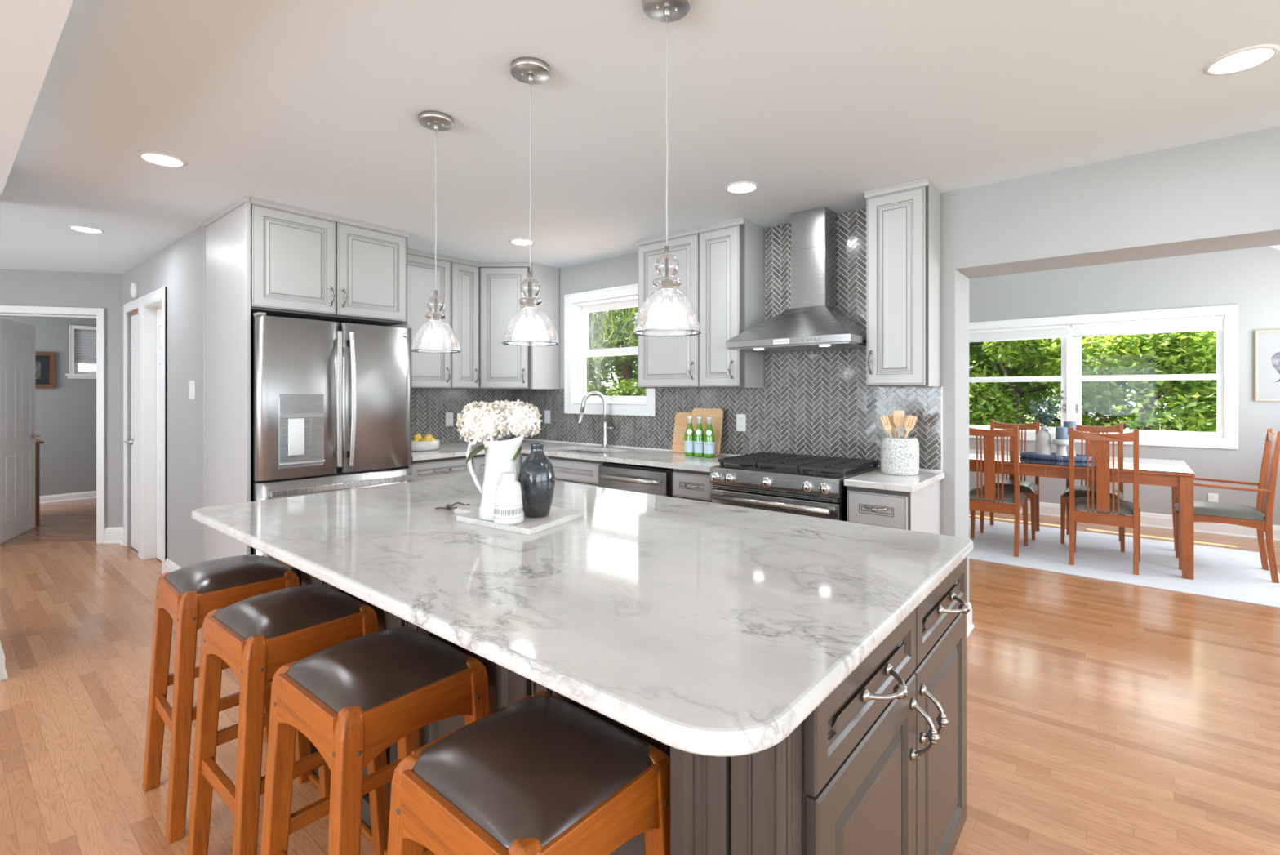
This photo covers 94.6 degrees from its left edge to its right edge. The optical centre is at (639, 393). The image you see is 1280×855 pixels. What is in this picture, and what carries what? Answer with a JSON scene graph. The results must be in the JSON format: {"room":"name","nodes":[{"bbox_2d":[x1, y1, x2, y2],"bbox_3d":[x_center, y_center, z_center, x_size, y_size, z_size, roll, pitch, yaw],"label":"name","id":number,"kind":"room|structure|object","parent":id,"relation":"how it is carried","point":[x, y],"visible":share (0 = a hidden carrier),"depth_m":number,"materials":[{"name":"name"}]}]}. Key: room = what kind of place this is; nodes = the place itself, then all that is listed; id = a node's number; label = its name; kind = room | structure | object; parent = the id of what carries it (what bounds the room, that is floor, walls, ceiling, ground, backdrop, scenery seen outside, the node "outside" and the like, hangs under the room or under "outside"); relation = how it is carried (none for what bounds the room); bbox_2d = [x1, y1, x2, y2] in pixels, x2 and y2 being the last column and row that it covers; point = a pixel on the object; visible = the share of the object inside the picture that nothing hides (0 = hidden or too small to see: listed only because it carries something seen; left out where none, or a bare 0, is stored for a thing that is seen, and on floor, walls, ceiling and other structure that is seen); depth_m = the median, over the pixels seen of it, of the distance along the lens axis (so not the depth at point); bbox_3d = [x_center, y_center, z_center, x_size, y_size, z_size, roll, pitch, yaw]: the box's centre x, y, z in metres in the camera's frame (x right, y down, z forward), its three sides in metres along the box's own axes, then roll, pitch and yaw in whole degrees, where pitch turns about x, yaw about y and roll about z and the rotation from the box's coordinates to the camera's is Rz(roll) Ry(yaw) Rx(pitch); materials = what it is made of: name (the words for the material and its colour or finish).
{"room":"kitchen","nodes":[
{"label":"kitchen","id":0,"kind":"room"},
{"bbox_2d":[0,0,73,193],"bbox_3d":[-0.493,-1.014,0.424,6.900,0.142,0.422,0,0,40],"label":"ceiling soffit","id":1,"kind":"structure","parent":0,"point":[31,30],"depth_m":1.67,"materials":[{"name":"paint"}]},
{"bbox_2d":[0,316,96,495],"bbox_3d":[-7.736,0.105,6.940,0.130,2.500,4.000,0,0,40],"label":"wall","id":2,"kind":"structure","parent":0,"point":[65,414],"depth_m":7.43,"materials":[{"name":"paint"}]},
{"bbox_2d":[35,351,55,387],"bbox_3d":[-7.468,-0.285,7.133,0.025,0.445,0.570,0,0,40],"label":"framed print","id":3,"kind":"object","parent":2,"relation":"attached to","point":[45,362],"visible":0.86,"depth_m":7.29,"materials":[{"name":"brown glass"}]},
{"bbox_2d":[40,490,96,503],"bbox_3d":[-7.676,1.310,6.890,0.026,0.090,3.800,0,0,40],"label":"baseboard","id":4,"kind":"structure","parent":2,"relation":"attached to","point":[84,495],"depth_m":7.44,"materials":[{"name":"paint"}]},
{"bbox_2d":[65,324,96,378],"bbox_3d":[-7.032,-0.522,7.719,0.115,0.675,0.700,0,0,40],"label":"window","id":5,"kind":"structure","parent":2,"relation":"in","point":[74,373],"depth_m":7.49,"materials":[{"name":"paint"}]},
{"bbox_2d":[74,328,96,364],"bbox_3d":[-7.033,-0.595,7.720,0.036,0.440,0.530,0,0,40],"label":"cellular shade","id":6,"kind":"object","parent":5,"relation":"attached to","point":[85,340],"visible":0.34,"depth_m":7.59,"materials":[{"name":"fabric"}]},
{"bbox_2d":[0,268,122,527],"bbox_3d":[-5.639,0.135,5.197,1.900,2.440,0.120,0,0,-14],"label":"wall","id":7,"kind":"structure","parent":0,"point":[21,287],"depth_m":5.34,"materials":[{"name":"paint"}]},
{"bbox_2d":[0,317,39,543],"bbox_3d":[-5.889,0.336,5.602,0.094,2.022,0.800,0,0,-29],"label":"door","id":8,"kind":"structure","parent":7,"relation":"in","point":[17,340],"depth_m":5.57,"materials":[{"name":"paint"}]},
{"bbox_2d":[0,305,105,543],"bbox_3d":[-5.300,0.295,5.273,0.936,2.120,0.139,0,0,-14],"label":"trim","id":9,"kind":"structure","parent":7,"relation":"attached to","point":[100,313],"depth_m":5.31,"materials":[{"name":"paint"}]},
{"bbox_2d":[122,224,203,567],"bbox_3d":[-3.704,0.135,4.611,2.510,2.440,0.115,0,0,40],"label":"wall","id":10,"kind":"structure","parent":0,"point":[178,267],"depth_m":4.11,"materials":[{"name":"paint"}]},
{"bbox_2d":[122,314,137,551],"bbox_3d":[-4.323,0.336,5.059,0.535,2.022,0.094,0,0,40],"label":"door","id":11,"kind":"structure","parent":10,"relation":"in","point":[133,441],"depth_m":5.12,"materials":[{"name":"paint"}]},
{"bbox_2d":[123,297,140,557],"bbox_3d":[-4.347,0.285,5.056,0.624,2.140,0.018,0,0,40],"label":"trim","id":12,"kind":"structure","parent":10,"relation":"attached to","point":[134,304],"depth_m":5.21,"materials":[{"name":"paint"}]},
{"bbox_2d":[103,526,182,572],"bbox_3d":[-3.808,1.285,4.548,2.589,0.140,0.124,0,0,40],"label":"baseboard","id":13,"kind":"structure","parent":10,"relation":"attached to","point":[112,535],"depth_m":5.33,"materials":[{"name":"paint"}]},
{"bbox_2d":[140,286,167,574],"bbox_3d":[-3.758,0.285,4.643,0.777,2.140,0.134,0,0,40],"label":"trim","id":14,"kind":"structure","parent":10,"relation":"attached to","point":[155,300],"depth_m":4.80,"materials":[{"name":"paint"}]},
{"bbox_2d":[155,309,161,560],"bbox_3d":[-3.733,0.336,4.670,0.600,2.022,0.050,0,0,40],"label":"door","id":15,"kind":"structure","parent":10,"relation":"in","point":[158,313],"depth_m":4.80,"materials":[{"name":"paint"}]},
{"bbox_2d":[411,388,513,443],"bbox_3d":[-1.999,0.135,4.680,0.147,2.440,2.370,0,0,40],"label":"wall","id":16,"kind":"structure","parent":0,"point":[429,406],"depth_m":4.97,"materials":[{"name":"tile"}]},
{"bbox_2d":[250,196,409,326],"bbox_3d":[-2.107,-0.777,3.837,0.736,0.615,0.938,0,0,40],"label":"upper cabinet","id":17,"kind":"object","parent":16,"relation":"attached to","point":[305,264],"visible":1,"depth_m":3.58,"materials":[{"name":"white paint"}]},
{"bbox_2d":[391,248,452,388],"bbox_3d":[-1.789,-0.560,4.565,0.336,1.050,0.600,0,0,40],"label":"upper cabinet","id":18,"kind":"object","parent":16,"relation":"attached to","point":[429,370],"visible":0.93,"depth_m":4.55,"materials":[{"name":"white paint"}]},
{"bbox_2d":[449,257,479,389],"bbox_3d":[-1.515,-0.560,4.895,0.336,1.050,0.270,0,0,40],"label":"upper cabinet","id":19,"kind":"object","parent":16,"relation":"attached to","point":[464,274],"visible":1,"depth_m":4.81,"materials":[{"name":"white paint"}]},
{"bbox_2d":[0,0,1279,273],"bbox_3d":[-2.301,-1.115,1.299,11.200,0.060,8.260,0,0,40],"label":"ceiling","id":20,"kind":"structure","parent":0,"point":[814,104],"depth_m":2.23,"materials":[{"name":"paint"}]},
{"bbox_2d":[137,151,186,167],"bbox_3d":[-2.216,-1.082,2.739,0.176,0.006,0.176,0,0,40],"label":"recessed light","id":21,"kind":"object","parent":20,"relation":"in","point":[159,158],"visible":1,"depth_m":2.74,"materials":[{"name":"paint"}]},
{"bbox_2d":[410,110,461,353],"bbox_3d":[-0.806,-0.624,2.332,0.189,0.921,0.189,0,0,8],"label":"pendant light","id":22,"kind":"object","parent":20,"relation":"hanging from","point":[436,121],"visible":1,"depth_m":2.33,"materials":[{"name":"clear glass"}]},
{"bbox_2d":[431,290,440,329],"bbox_3d":[-0.806,-0.328,2.332,0.036,0.155,0.036,0,0,40],"label":"socket","id":23,"kind":"object","parent":22,"relation":"attached to","point":[435,318],"depth_m":2.32,"materials":[{"name":"silver metal"}]},
{"bbox_2d":[501,57,559,346],"bbox_3d":[-0.366,-0.624,1.971,0.189,0.921,0.189,0,0,-19],"label":"pendant light","id":24,"kind":"object","parent":20,"relation":"hanging from","point":[528,70],"visible":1,"depth_m":1.96,"materials":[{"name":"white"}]},
{"bbox_2d":[524,271,535,318],"bbox_3d":[-0.366,-0.328,1.971,0.036,0.155,0.036,0,0,40],"label":"socket","id":25,"kind":"object","parent":24,"relation":"attached to","point":[530,304],"depth_m":1.96,"materials":[{"name":"silver metal"}]},
{"bbox_2d":[632,0,701,337],"bbox_3d":[0.074,-0.624,1.630,0.189,0.921,0.189,0,0,-19],"label":"pendant light","id":26,"kind":"object","parent":20,"relation":"hanging from","point":[660,11],"visible":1,"depth_m":1.63,"materials":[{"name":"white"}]},
{"bbox_2d":[660,245,673,302],"bbox_3d":[0.074,-0.328,1.630,0.036,0.155,0.036,0,0,40],"label":"socket","id":27,"kind":"object","parent":26,"relation":"attached to","point":[667,284],"depth_m":1.62,"materials":[{"name":"silver metal"}]},
{"bbox_2d":[724,181,758,193],"bbox_3d":[0.537,-1.082,3.114,0.176,0.006,0.176,0,0,40],"label":"recessed light","id":28,"kind":"object","parent":20,"relation":"in","point":[741,187],"visible":1,"depth_m":3.11,"materials":[{"name":"white"}]},
{"bbox_2d":[1203,44,1279,75],"bbox_3d":[1.958,-1.082,1.924,0.176,0.006,0.176,0,0,40],"label":"recessed light","id":29,"kind":"object","parent":20,"relation":"in","point":[1242,60],"visible":1,"depth_m":1.92,"materials":[{"name":"white"}]},
{"bbox_2d":[0,497,1279,854],"bbox_3d":[-1.784,1.383,3.722,13.500,0.064,12.650,0,0,40],"label":"floor","id":30,"kind":"structure","parent":0,"point":[1104,717],"depth_m":2.50,"materials":[{"name":"brown wood"}]},
{"bbox_2d":[35,437,44,524],"bbox_3d":[-6.655,0.923,6.042,0.760,0.856,0.720,0,0,40],"label":"dresser","id":31,"kind":"object","parent":30,"relation":"on","point":[37,442],"visible":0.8,"depth_m":6.07,"materials":[{"name":"brown wood"}]},
{"bbox_2d":[203,195,250,561],"bbox_3d":[-2.468,0.135,3.512,0.800,2.440,0.026,0,0,40],"label":"end panel","id":32,"kind":"object","parent":30,"relation":"on","point":[227,233],"visible":0.63,"depth_m":3.50,"materials":[{"name":"white paint"}]},
{"bbox_2d":[142,554,312,843],"bbox_3d":[-1.430,0.970,2.054,0.395,0.770,0.406,0,0,41],"label":"bar stool","id":33,"kind":"object","parent":30,"relation":"on","point":[184,596],"visible":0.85,"depth_m":1.93,"materials":[{"name":"brown wood"}]},
{"bbox_2d":[186,583,390,854],"bbox_3d":[-1.012,0.970,1.713,0.395,0.770,0.406,0,0,39],"label":"bar stool","id":34,"kind":"object","parent":30,"relation":"on","point":[257,635],"visible":0.86,"depth_m":1.62,"materials":[{"name":"brown wood"}]},
{"bbox_2d":[250,311,412,569],"bbox_3d":[-2.067,0.444,3.817,0.843,1.823,0.934,0,0,40],"label":"refrigerator","id":35,"kind":"object","parent":30,"relation":"on","point":[331,402],"depth_m":3.50,"materials":[{"name":"silver metal"}]},
{"bbox_2d":[260,625,490,854],"bbox_3d":[-0.600,0.970,1.368,0.395,0.770,0.406,0,0,39],"label":"bar stool","id":36,"kind":"object","parent":30,"relation":"on","point":[353,699],"visible":0.94,"depth_m":1.29,"materials":[{"name":"brown wood"}]},
{"bbox_2d":[410,455,471,481],"bbox_3d":[-1.652,0.908,4.409,0.737,0.893,0.500,0,0,40],"label":"base cabinet","id":37,"kind":"object","parent":30,"relation":"on","point":[431,468],"visible":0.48,"depth_m":4.18,"materials":[{"name":"white paint"}]},
{"bbox_2d":[471,453,521,475],"bbox_3d":[-1.161,0.908,4.923,0.835,0.893,0.910,0,0,40],"label":"base cabinet","id":38,"kind":"object","parent":30,"relation":"on","point":[477,460],"visible":0.02,"depth_m":4.45,"materials":[{"name":"white paint"}]},
{"bbox_2d":[411,439,736,471],"bbox_3d":[-0.645,0.441,4.163,2.600,0.032,1.411,0,0,40],"label":"countertop","id":39,"kind":"structure","parent":38,"relation":"on","point":[641,456],"depth_m":4.11,"materials":[{"name":"stone"}]},
{"bbox_2d":[411,439,439,451],"bbox_3d":[-1.624,0.388,4.401,0.213,0.074,0.264,0,0,40],"label":"fruit bowl","id":40,"kind":"object","parent":39,"relation":"on","point":[421,446],"visible":0.69,"depth_m":4.31,"materials":[{"name":"white ceramic"}]},
{"bbox_2d":[577,391,613,446],"bbox_3d":[-0.351,0.203,4.654,0.281,0.442,0.094,0,0,-3],"label":"kitchen faucet","id":41,"kind":"object","parent":39,"relation":"on","point":[601,395],"visible":1,"depth_m":4.66,"materials":[{"name":"silver metal"}]},
{"bbox_2d":[671,412,692,453],"bbox_3d":[0.366,0.282,4.180,0.305,0.288,0.067,0,0,40],"label":"cutting board","id":42,"kind":"object","parent":39,"relation":"on","point":[681,423],"visible":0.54,"depth_m":4.23,"materials":[{"name":"brown wood"}]},
{"bbox_2d":[684,416,694,456],"bbox_3d":[0.339,0.291,4.006,0.073,0.266,0.073,0,0,7],"label":"water bottle","id":43,"kind":"object","parent":39,"relation":"on","point":[689,433],"visible":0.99,"depth_m":3.98,"materials":[{"name":"green glass"}]},
{"bbox_2d":[693,416,704,457],"bbox_3d":[0.397,0.291,3.958,0.073,0.266,0.073,0,0,7],"label":"water bottle","id":44,"kind":"object","parent":39,"relation":"on","point":[699,433],"visible":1,"depth_m":3.93,"materials":[{"name":"green glass"}]},
{"bbox_2d":[691,408,723,456],"bbox_3d":[0.453,0.265,4.069,0.250,0.322,0.073,0,0,40],"label":"cutting board","id":45,"kind":"object","parent":39,"relation":"on","point":[717,414],"visible":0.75,"depth_m":4.03,"materials":[{"name":"brown wood"}]},
{"bbox_2d":[703,417,715,457],"bbox_3d":[0.459,0.291,3.907,0.073,0.266,0.073,0,0,7],"label":"water bottle","id":46,"kind":"object","parent":39,"relation":"on","point":[708,437],"visible":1,"depth_m":3.88,"materials":[{"name":"green glass"}]},
{"bbox_2d":[386,690,670,854],"bbox_3d":[-0.182,0.970,1.021,0.395,0.770,0.406,0,0,41],"label":"bar stool","id":47,"kind":"object","parent":30,"relation":"on","point":[540,773],"visible":1,"depth_m":0.95,"materials":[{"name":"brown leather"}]},
{"bbox_2d":[521,449,606,486],"bbox_3d":[-0.429,0.908,4.490,0.845,0.893,0.636,0,0,40],"label":"base cabinet","id":48,"kind":"object","parent":30,"relation":"on","point":[580,471],"visible":0.06,"depth_m":4.17,"materials":[{"name":"white paint"}]},
{"bbox_2d":[291,556,969,854],"bbox_3d":[-0.210,0.899,1.874,2.123,0.911,1.097,0,0,40],"label":"base cabinet","id":49,"kind":"object","parent":30,"relation":"on","point":[878,766],"visible":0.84,"depth_m":1.08,"materials":[{"name":"grey paint"}]},
{"bbox_2d":[191,472,973,755],"bbox_3d":[-0.329,0.426,1.879,2.235,0.033,1.298,0,0,40],"label":"countertop","id":50,"kind":"structure","parent":49,"relation":"on","point":[704,628],"depth_m":1.25,"materials":[{"name":"stone"}]},
{"bbox_2d":[435,502,584,534],"bbox_3d":[-0.465,0.398,1.983,0.562,0.027,0.289,0,0,35],"label":"serving board","id":51,"kind":"object","parent":50,"relation":"on","point":[468,513],"visible":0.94,"depth_m":1.85,"materials":[{"name":"stone"}]},
{"bbox_2d":[466,434,525,520],"bbox_3d":[-0.449,0.261,1.864,0.160,0.261,0.140,0,0,-36],"label":"pitcher","id":52,"kind":"object","parent":51,"relation":"on","point":[499,455],"visible":0.7,"depth_m":1.82,"materials":[{"name":"white ceramic"}]},
{"bbox_2d":[456,400,506,463],"bbox_3d":[-0.498,0.152,1.859,0.161,0.259,0.156,0,0,40],"label":"hydrangea","id":53,"kind":"object","parent":52,"relation":"in","point":[482,422],"visible":0.94,"depth_m":1.82,"materials":[{"name":"beige plant"}]},
{"bbox_2d":[499,399,542,461],"bbox_3d":[-0.386,0.151,1.901,0.148,0.261,0.145,0,0,40],"label":"hydrangea","id":54,"kind":"object","parent":52,"relation":"in","point":[522,419],"visible":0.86,"depth_m":1.86,"materials":[{"name":"beige plant"}]},
{"bbox_2d":[493,471,524,524],"bbox_3d":[-0.399,0.316,1.793,0.090,0.150,0.090,0,0,40],"label":"bottle vase","id":55,"kind":"object","parent":51,"relation":"on","point":[508,508],"visible":1,"depth_m":1.76,"materials":[{"name":"white ceramic"}]},
{"bbox_2d":[518,442,555,517],"bbox_3d":[-0.330,0.276,1.892,0.116,0.230,0.116,0,0,40],"label":"vase","id":56,"kind":"object","parent":51,"relation":"on","point":[536,479],"visible":0.98,"depth_m":1.85,"materials":[{"name":"ceramic"}]},
{"bbox_2d":[598,462,673,497],"bbox_3d":[0.106,0.915,3.991,0.588,0.880,0.651,0,0,40],"label":"dishwasher","id":57,"kind":"object","parent":30,"relation":"on","point":[654,480],"visible":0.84,"depth_m":3.76,"materials":[{"name":"silver metal"}]},
{"bbox_2d":[672,468,714,502],"bbox_3d":[0.483,0.908,3.734,0.306,0.893,0.637,0,0,40],"label":"base cabinet","id":58,"kind":"object","parent":30,"relation":"on","point":[695,485],"visible":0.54,"depth_m":3.53,"materials":[{"name":"white paint"}]},
{"bbox_2d":[709,452,880,521],"bbox_3d":[0.873,0.858,3.360,0.756,0.954,0.684,0,0,40],"label":"gas range","id":59,"kind":"object","parent":30,"relation":"on","point":[813,486],"visible":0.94,"depth_m":3.15,"materials":[{"name":"silver metal"}]},
{"bbox_2d":[717,462,880,479],"bbox_3d":[0.914,0.434,3.410,0.756,0.031,0.555,0,0,40],"label":"cooktop","id":60,"kind":"object","parent":59,"relation":"in","point":[864,469],"depth_m":3.20,"materials":[{"name":"black metal"}]},
{"bbox_2d":[847,480,940,533],"bbox_3d":[1.310,0.908,3.047,0.300,0.893,0.637,0,0,40],"label":"base cabinet","id":61,"kind":"object","parent":30,"relation":"on","point":[919,510],"visible":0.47,"depth_m":2.86,"materials":[{"name":"white paint"}]},
{"bbox_2d":[844,468,945,492],"bbox_3d":[1.325,0.441,3.047,0.323,0.032,0.612,0,0,40],"label":"countertop","id":62,"kind":"structure","parent":61,"relation":"on","point":[876,479],"depth_m":2.90,"materials":[{"name":"stone"}]},
{"bbox_2d":[880,435,919,475],"bbox_3d":[1.372,0.329,3.117,0.188,0.192,0.188,0,0,40],"label":"utensil crock","id":63,"kind":"object","parent":62,"relation":"on","point":[899,456],"visible":0.98,"depth_m":3.04,"materials":[{"name":"ceramic"}]},
{"bbox_2d":[893,410,904,438],"bbox_3d":[1.372,0.249,3.128,0.059,0.314,0.017,0,0,2],"label":"wooden spatula","id":64,"kind":"object","parent":63,"relation":"in","point":[898,415],"visible":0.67,"depth_m":3.13,"materials":[{"name":"brown wood"}]},
{"bbox_2d":[968,517,1279,608],"bbox_3d":[3.520,1.351,5.291,3.060,0.008,1.760,0,0,40],"label":"dining rug","id":65,"kind":"object","parent":30,"relation":"on","point":[1224,573],"visible":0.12,"depth_m":4.71,"materials":[{"name":"white carpet"}]},
{"bbox_2d":[968,426,1027,556],"bbox_3d":[3.100,0.808,5.169,0.444,1.077,0.519,0,0,40],"label":"dining chair","id":66,"kind":"object","parent":65,"relation":"on","point":[988,495],"visible":0.74,"depth_m":5.00,"materials":[{"name":"brown wood"}]},
{"bbox_2d":[980,419,1039,539],"bbox_3d":[3.608,0.808,5.742,0.444,1.077,0.519,0,0,40],"label":"dining chair","id":67,"kind":"object","parent":65,"relation":"on","point":[1029,489],"visible":0.55,"depth_m":5.75,"materials":[{"name":"brown wood"}]},
{"bbox_2d":[968,448,1195,579],"bbox_3d":[3.637,0.962,5.221,1.794,0.770,1.040,0,0,40],"label":"dining table","id":68,"kind":"object","parent":65,"relation":"on","point":[1173,473],"visible":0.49,"depth_m":4.58,"materials":[{"name":"brown wood"}]},
{"bbox_2d":[1019,451,1091,462],"bbox_3d":[3.638,0.554,5.167,0.281,0.043,0.540,0,0,-42],"label":"serving tray","id":69,"kind":"object","parent":68,"relation":"on","point":[1033,455],"visible":0.79,"depth_m":5.09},
{"bbox_2d":[1035,425,1051,454],"bbox_3d":[3.563,0.425,5.210,0.117,0.285,0.117,0,0,40],"label":"ceramic vase","id":70,"kind":"object","parent":69,"relation":"on","point":[1043,438],"visible":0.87,"depth_m":5.17,"materials":[{"name":"white ceramic"}]},
{"bbox_2d":[1052,438,1068,456],"bbox_3d":[3.644,0.483,5.104,0.128,0.170,0.128,0,0,40],"label":"candle holder","id":71,"kind":"object","parent":69,"relation":"on","point":[1061,444],"visible":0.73,"depth_m":5.07,"materials":[{"name":"white ceramic"}]},
{"bbox_2d":[1060,422,1124,551],"bbox_3d":[4.097,0.808,5.336,0.444,1.077,0.519,0,0,40],"label":"dining chair","id":72,"kind":"object","parent":65,"relation":"on","point":[1080,491],"visible":0.53,"depth_m":5.36,"materials":[{"name":"brown wood"}]},
{"bbox_2d":[1068,427,1140,574],"bbox_3d":[3.683,0.808,4.686,0.444,1.077,0.519,0,0,40],"label":"dining chair","id":73,"kind":"object","parent":65,"relation":"on","point":[1102,504],"visible":1,"depth_m":4.53,"materials":[{"name":"brown wood"}]},
{"bbox_2d":[1173,428,1279,582],"bbox_3d":[4.463,0.808,4.516,0.572,1.077,0.486,0,0,40],"label":"armchair","id":74,"kind":"object","parent":65,"relation":"on","point":[1260,517],"visible":0.73,"depth_m":4.38,"materials":[{"name":"brown wood"}]},
{"bbox_2d":[513,126,1279,604],"bbox_3d":[1.745,-0.495,3.340,7.580,3.700,0.372,0,0,40],"label":"wall","id":75,"kind":"structure","parent":0,"point":[1220,194],"depth_m":3.18,"materials":[{"name":"paint"}]},
{"bbox_2d":[462,262,559,389],"bbox_3d":[-1.130,-0.560,5.115,0.648,1.050,0.578,0,0,40],"label":"upper cabinet","id":76,"kind":"object","parent":75,"relation":"attached to","point":[535,366],"visible":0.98,"depth_m":4.92,"materials":[{"name":"white paint"}]},
{"bbox_2d":[564,283,656,416],"bbox_3d":[-0.217,-0.335,4.826,0.993,1.020,0.169,0,0,40],"label":"window","id":77,"kind":"structure","parent":75,"relation":"in","point":[576,350],"depth_m":4.98,"materials":[{"name":"paint"}]},
{"bbox_2d":[635,227,700,388],"bbox_3d":[0.253,-0.560,4.132,0.530,1.050,0.316,0,0,40],"label":"upper cabinet","id":78,"kind":"object","parent":75,"relation":"attached to","point":[664,362],"visible":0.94,"depth_m":4.03,"materials":[{"name":"white paint"}]},
{"bbox_2d":[513,208,941,470],"bbox_3d":[0.220,-0.330,4.374,3.673,1.510,0.007,0,0,40],"label":"backsplash","id":79,"kind":"structure","parent":75,"relation":"attached to","point":[821,403],"depth_m":3.73,"materials":[{"name":"grey tile"}]},
{"bbox_2d":[697,217,764,387],"bbox_3d":[0.584,-0.560,3.858,0.342,1.050,0.316,0,0,40],"label":"upper cabinet","id":80,"kind":"object","parent":75,"relation":"attached to","point":[731,252],"visible":1,"depth_m":3.77,"materials":[{"name":"white paint"}]},
{"bbox_2d":[725,206,866,353],"bbox_3d":[0.946,-0.670,3.453,0.744,0.828,0.478,0,0,40],"label":"range hood","id":81,"kind":"object","parent":75,"relation":"attached to","point":[814,322],"visible":0.98,"depth_m":3.45,"materials":[{"name":"silver metal"}]},
{"bbox_2d":[864,177,940,386],"bbox_3d":[1.408,-0.560,3.174,0.318,1.050,0.316,0,0,40],"label":"upper cabinet","id":82,"kind":"object","parent":75,"relation":"attached to","point":[903,220],"visible":1,"depth_m":3.08,"materials":[{"name":"white paint"}]},
{"bbox_2d":[966,499,1279,637],"bbox_3d":[3.413,1.285,4.583,4.400,0.140,4.446,0,0,40],"label":"baseboard","id":83,"kind":"structure","parent":75,"relation":"attached to","point":[1147,519],"depth_m":5.75,"materials":[{"name":"paint"}]},
{"bbox_2d":[968,246,1279,524],"bbox_3d":[4.888,-0.495,6.359,4.600,3.700,0.170,0,0,40],"label":"wall","id":84,"kind":"structure","parent":0,"point":[1249,278],"depth_m":5.88,"materials":[{"name":"paint"}]},
{"bbox_2d":[968,304,1238,448],"bbox_3d":[4.717,-0.154,6.463,2.575,1.372,0.149,0,0,40],"label":"window","id":85,"kind":"structure","parent":84,"relation":"in","point":[1226,435],"depth_m":5.99,"materials":[{"name":"paint"}]},
{"bbox_2d":[968,324,1069,342],"bbox_3d":[4.235,-0.676,6.822,1.175,0.138,0.042,0,0,40],"label":"roller shade","id":86,"kind":"object","parent":85,"relation":"attached to","point":[1060,331],"visible":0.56,"depth_m":6.73,"materials":[{"name":"fabric"}]},
{"bbox_2d":[1071,315,1224,337],"bbox_3d":[5.161,-0.676,6.053,1.183,0.138,0.042,0,0,40],"label":"roller shade","id":87,"kind":"object","parent":85,"relation":"attached to","point":[1211,322],"visible":1,"depth_m":6.01,"materials":[{"name":"fabric"}]},
{"bbox_2d":[1254,329,1279,400],"bbox_3d":[5.999,-0.255,5.311,0.655,0.655,0.025,0,0,40],"label":"framed sketch","id":88,"kind":"object","parent":84,"relation":"attached to","point":[1267,342],"visible":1,"depth_m":5.47,"materials":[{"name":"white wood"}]},
{"bbox_3d":[-3.477,0.135,2.895,0.850,2.440,0.415,0,0,40],"label":"wall","id":89,"kind":"structure","parent":0,"visible":0},
{"bbox_2d":[0,640,8,682],"bbox_3d":[-3.286,1.280,2.753,0.426,0.150,0.441,0,0,40],"label":"baseboard","id":90,"kind":"structure","parent":89,"relation":"attached to","point":[3,675],"depth_m":2.79,"materials":[{"name":"paint"}]},
{"label":"outside","id":91,"kind":"structure","parent":0,"visible":0},
{"bbox_2d":[1024,414,1182,430],"bbox_3d":[12.756,1.815,23.201,70.000,0.080,68.000,0,0,40],"label":"lawn","id":92,"kind":"structure","parent":91,"point":[1024,415],"depth_m":41.39,"materials":[{"name":"green plant"}]},
{"bbox_2d":[586,306,640,393],"bbox_3d":[-0.508,-2.377,12.105,5.247,8.380,4.717,0,0,32],"label":"leafy tree","id":93,"kind":"object","parent":92,"relation":"on","point":[619,326],"visible":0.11,"depth_m":11.26,"materials":[{"name":"green plant"}]},
{"bbox_2d":[586,307,646,395],"bbox_3d":[-0.889,-2.121,16.863,6.393,7.869,5.636,0,0,-6],"label":"leafy tree","id":94,"kind":"object","parent":92,"relation":"on","point":[619,374],"visible":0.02,"depth_m":16.24,"materials":[{"name":"green plant"}]},
{"bbox_2d":[595,306,638,376],"bbox_3d":[0.619,-0.377,12.289,2.929,4.379,2.983,0,0,38],"label":"pine tree","id":95,"kind":"object","parent":92,"relation":"on","point":[633,357],"visible":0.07,"depth_m":11.85,"materials":[{"name":"green plant"}]},
{"bbox_2d":[606,374,646,395],"bbox_3d":[0.145,0.801,11.186,2.372,2.421,2.450,0,0,-12],"label":"shrub","id":96,"kind":"object","parent":92,"relation":"on","point":[631,388],"visible":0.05,"depth_m":10.92,"materials":[{"name":"green plant"}]},
{"bbox_2d":[968,336,1115,426],"bbox_3d":[6.329,0.067,9.719,2.620,3.811,2.498,0,0,-42],"label":"shrub","id":97,"kind":"object","parent":92,"relation":"on","point":[997,411],"visible":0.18,"depth_m":9.41,"materials":[{"name":"green plant"}]},
{"bbox_2d":[1008,355,1088,426],"bbox_3d":[10.353,-2.496,13.988,5.629,8.756,6.123,0,0,-12],"label":"leafy tree","id":98,"kind":"object","parent":92,"relation":"on","point":[1056,420],"visible":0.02,"depth_m":14.66,"materials":[{"name":"green plant"}]},
{"bbox_2d":[968,336,1149,422],"bbox_3d":[7.117,-1.325,11.722,4.688,6.279,4.133,0,0,0],"label":"leafy tree","id":99,"kind":"object","parent":92,"relation":"on","point":[978,351],"visible":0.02,"depth_m":10.56,"materials":[{"name":"green plant"}]},
{"bbox_2d":[1029,330,1216,431],"bbox_3d":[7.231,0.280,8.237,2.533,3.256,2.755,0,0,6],"label":"shrub","id":100,"kind":"object","parent":92,"relation":"on","point":[1198,351],"visible":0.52,"depth_m":7.86,"materials":[{"name":"green plant"}]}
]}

